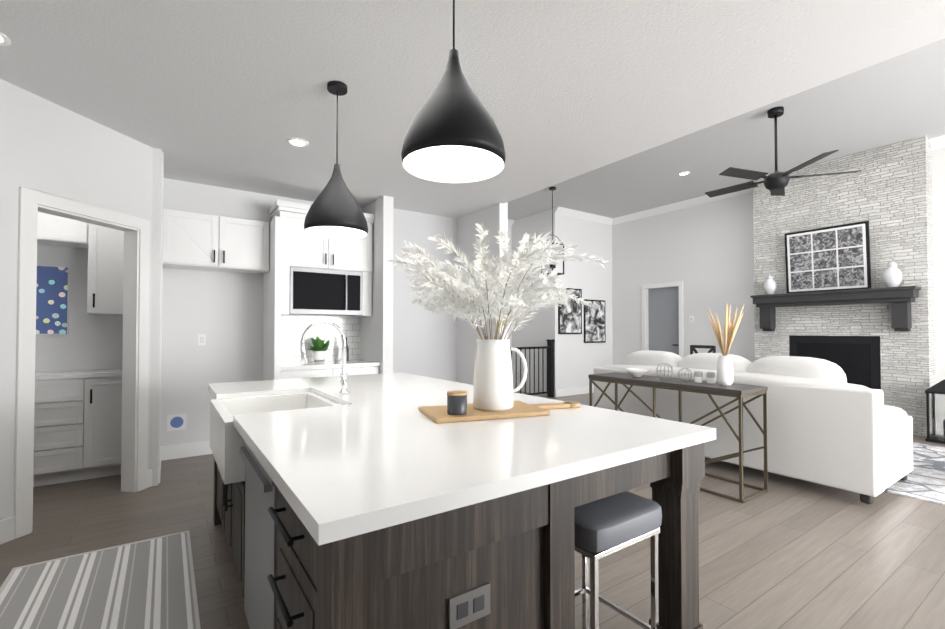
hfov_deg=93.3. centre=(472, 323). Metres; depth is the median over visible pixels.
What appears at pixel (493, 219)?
wall
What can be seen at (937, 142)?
crown molding
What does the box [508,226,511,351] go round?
wall
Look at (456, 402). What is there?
candle
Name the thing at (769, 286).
vase
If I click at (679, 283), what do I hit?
door frame
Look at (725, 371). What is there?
vase
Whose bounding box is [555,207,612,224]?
crown molding
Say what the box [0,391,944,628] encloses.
floor
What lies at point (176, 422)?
outlet box
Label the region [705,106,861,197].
ceiling fan
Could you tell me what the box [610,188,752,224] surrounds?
crown molding
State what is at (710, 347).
x-back chair
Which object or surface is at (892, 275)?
vase
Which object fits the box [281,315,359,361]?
tiled wall
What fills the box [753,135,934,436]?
stone wall
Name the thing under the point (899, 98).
ceiling
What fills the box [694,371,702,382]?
jar
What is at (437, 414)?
cutting board
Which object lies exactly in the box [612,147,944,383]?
wall
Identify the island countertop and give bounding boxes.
[208,372,715,547]
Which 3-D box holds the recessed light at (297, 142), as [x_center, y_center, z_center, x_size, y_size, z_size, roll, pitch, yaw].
[-1.398,-1.446,3.573,0.170,0.008,0.170,1,-1,-34]
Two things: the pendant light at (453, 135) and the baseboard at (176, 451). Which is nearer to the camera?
the pendant light at (453, 135)
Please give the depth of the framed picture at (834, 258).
6.07 m
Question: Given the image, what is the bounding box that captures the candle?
[447,390,466,414]
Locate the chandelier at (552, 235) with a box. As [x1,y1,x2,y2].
[541,187,563,274]
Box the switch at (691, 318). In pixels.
[689,316,693,321]
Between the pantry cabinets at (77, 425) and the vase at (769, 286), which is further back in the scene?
the vase at (769, 286)
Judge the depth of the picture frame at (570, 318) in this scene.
8.76 m
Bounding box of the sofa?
[594,350,912,503]
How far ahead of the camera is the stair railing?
8.46 m
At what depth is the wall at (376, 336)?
5.03 m
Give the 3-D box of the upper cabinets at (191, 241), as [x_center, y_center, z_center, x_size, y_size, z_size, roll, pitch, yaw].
[-2.473,0.144,4.398,0.986,2.402,0.638,1,-1,-34]
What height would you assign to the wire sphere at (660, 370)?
0.148 m
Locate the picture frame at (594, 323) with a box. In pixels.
[584,299,605,342]
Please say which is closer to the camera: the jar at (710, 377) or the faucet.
the faucet
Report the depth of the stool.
1.51 m
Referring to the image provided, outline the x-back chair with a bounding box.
[690,345,715,354]
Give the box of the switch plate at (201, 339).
[198,334,205,344]
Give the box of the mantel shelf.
[750,286,920,331]
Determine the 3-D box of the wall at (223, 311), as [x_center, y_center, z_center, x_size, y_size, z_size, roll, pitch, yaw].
[-2.453,-0.039,4.877,5.000,2.780,0.120,1,-1,-34]
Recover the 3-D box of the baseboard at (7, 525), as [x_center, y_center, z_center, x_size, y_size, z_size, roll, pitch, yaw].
[-2.921,1.237,2.069,0.954,0.140,0.954,1,-1,-34]
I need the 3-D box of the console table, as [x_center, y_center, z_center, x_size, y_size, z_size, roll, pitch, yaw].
[1.754,0.923,4.007,0.430,0.831,1.450,1,-1,-34]
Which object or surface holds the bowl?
on the console table
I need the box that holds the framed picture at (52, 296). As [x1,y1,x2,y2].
[36,265,68,333]
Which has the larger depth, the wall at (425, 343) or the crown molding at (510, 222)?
the crown molding at (510, 222)
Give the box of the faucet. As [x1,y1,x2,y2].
[300,320,348,393]
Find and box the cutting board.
[418,401,579,422]
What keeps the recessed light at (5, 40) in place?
in the ceiling at (233, 94)
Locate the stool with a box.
[574,491,661,628]
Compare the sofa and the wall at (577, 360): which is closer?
the sofa
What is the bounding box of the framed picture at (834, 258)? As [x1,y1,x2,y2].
[784,221,870,292]
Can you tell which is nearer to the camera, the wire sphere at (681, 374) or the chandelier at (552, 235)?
the wire sphere at (681, 374)
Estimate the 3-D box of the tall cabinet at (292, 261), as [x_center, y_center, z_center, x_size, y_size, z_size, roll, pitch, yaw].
[-1.637,0.153,4.971,1.040,2.402,0.638,1,-1,-34]
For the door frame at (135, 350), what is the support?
attached to the wall at (48, 146)
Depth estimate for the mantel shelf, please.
5.80 m
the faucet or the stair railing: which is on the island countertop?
the faucet
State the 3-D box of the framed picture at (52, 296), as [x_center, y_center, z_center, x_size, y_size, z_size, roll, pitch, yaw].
[-3.798,-0.205,3.869,0.440,0.600,0.021,1,-1,-34]
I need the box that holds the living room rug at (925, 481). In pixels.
[884,443,944,504]
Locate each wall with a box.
[0,79,163,520]
[35,178,360,445]
[149,148,161,485]
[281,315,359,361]
[360,195,392,373]
[393,208,457,381]
[458,202,507,384]
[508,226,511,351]
[512,209,550,395]
[550,208,612,396]
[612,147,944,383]
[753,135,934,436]
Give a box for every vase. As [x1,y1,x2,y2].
[708,304,743,385]
[763,275,776,294]
[882,261,902,286]
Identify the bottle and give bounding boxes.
[346,337,348,360]
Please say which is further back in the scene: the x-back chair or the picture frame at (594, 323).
the picture frame at (594, 323)
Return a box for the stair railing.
[510,339,554,396]
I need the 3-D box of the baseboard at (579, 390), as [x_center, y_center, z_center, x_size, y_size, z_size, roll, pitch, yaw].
[2.272,1.346,8.988,1.670,0.140,0.018,1,-1,-34]
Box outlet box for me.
[167,413,186,430]
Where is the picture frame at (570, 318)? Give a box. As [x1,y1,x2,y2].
[558,287,581,333]
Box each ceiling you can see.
[0,0,944,218]
[508,38,944,219]
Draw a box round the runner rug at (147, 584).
[0,530,200,628]
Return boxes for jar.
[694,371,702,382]
[706,372,715,383]
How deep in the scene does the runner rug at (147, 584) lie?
2.17 m
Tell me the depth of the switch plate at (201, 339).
4.57 m
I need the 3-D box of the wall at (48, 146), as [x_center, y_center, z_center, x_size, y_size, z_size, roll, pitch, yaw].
[-2.893,-0.075,2.609,0.120,2.780,2.370,0,-1,11]
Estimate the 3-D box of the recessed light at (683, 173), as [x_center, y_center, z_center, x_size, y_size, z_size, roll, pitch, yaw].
[3.173,-2.247,6.699,0.170,0.008,0.170,1,-1,-34]
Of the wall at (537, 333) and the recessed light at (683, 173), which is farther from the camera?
the wall at (537, 333)
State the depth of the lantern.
5.07 m
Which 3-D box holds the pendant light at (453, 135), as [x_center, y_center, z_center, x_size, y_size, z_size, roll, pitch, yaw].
[-0.068,-1.025,1.629,0.378,0.910,0.378,1,-1,-34]
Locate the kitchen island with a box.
[210,392,704,628]
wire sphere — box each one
[656,363,672,378]
[678,368,691,380]
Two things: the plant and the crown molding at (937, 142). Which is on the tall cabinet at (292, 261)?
the plant
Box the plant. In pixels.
[309,336,330,362]
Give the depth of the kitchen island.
1.20 m
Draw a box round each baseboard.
[0,516,14,544]
[160,440,212,461]
[555,386,593,396]
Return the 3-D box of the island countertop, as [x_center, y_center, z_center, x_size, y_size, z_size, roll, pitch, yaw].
[-0.445,0.415,2.324,1.430,0.040,2.650,1,-1,-34]
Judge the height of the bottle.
0.275 m
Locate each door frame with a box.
[14,186,149,538]
[642,281,683,357]
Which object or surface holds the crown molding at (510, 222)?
attached to the wall at (509, 254)
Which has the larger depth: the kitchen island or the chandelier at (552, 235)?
the chandelier at (552, 235)
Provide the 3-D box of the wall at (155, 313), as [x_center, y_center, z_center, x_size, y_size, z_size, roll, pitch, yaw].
[-2.874,-0.053,4.006,0.120,2.780,0.840,1,-1,-34]
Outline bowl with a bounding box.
[626,368,648,376]
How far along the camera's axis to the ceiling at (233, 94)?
2.60 m
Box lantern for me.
[925,379,944,443]
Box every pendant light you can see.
[304,81,367,238]
[401,0,505,182]
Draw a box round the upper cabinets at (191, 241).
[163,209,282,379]
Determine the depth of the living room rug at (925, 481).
3.80 m
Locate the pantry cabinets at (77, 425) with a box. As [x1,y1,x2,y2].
[33,212,123,486]
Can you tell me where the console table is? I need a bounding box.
[588,372,767,502]
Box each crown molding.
[508,219,514,225]
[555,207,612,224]
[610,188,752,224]
[929,135,944,149]
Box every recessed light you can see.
[0,32,10,45]
[286,138,308,146]
[678,171,689,175]
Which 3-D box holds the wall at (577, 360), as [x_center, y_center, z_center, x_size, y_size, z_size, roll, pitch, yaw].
[2.297,-0.398,9.113,1.820,3.630,0.120,1,-1,-34]
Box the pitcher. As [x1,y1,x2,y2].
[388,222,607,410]
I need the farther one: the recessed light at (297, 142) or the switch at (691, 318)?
the switch at (691, 318)
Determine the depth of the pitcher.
1.86 m
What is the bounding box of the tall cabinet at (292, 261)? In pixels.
[283,215,379,378]
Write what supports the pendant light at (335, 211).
hanging from the ceiling at (233, 94)

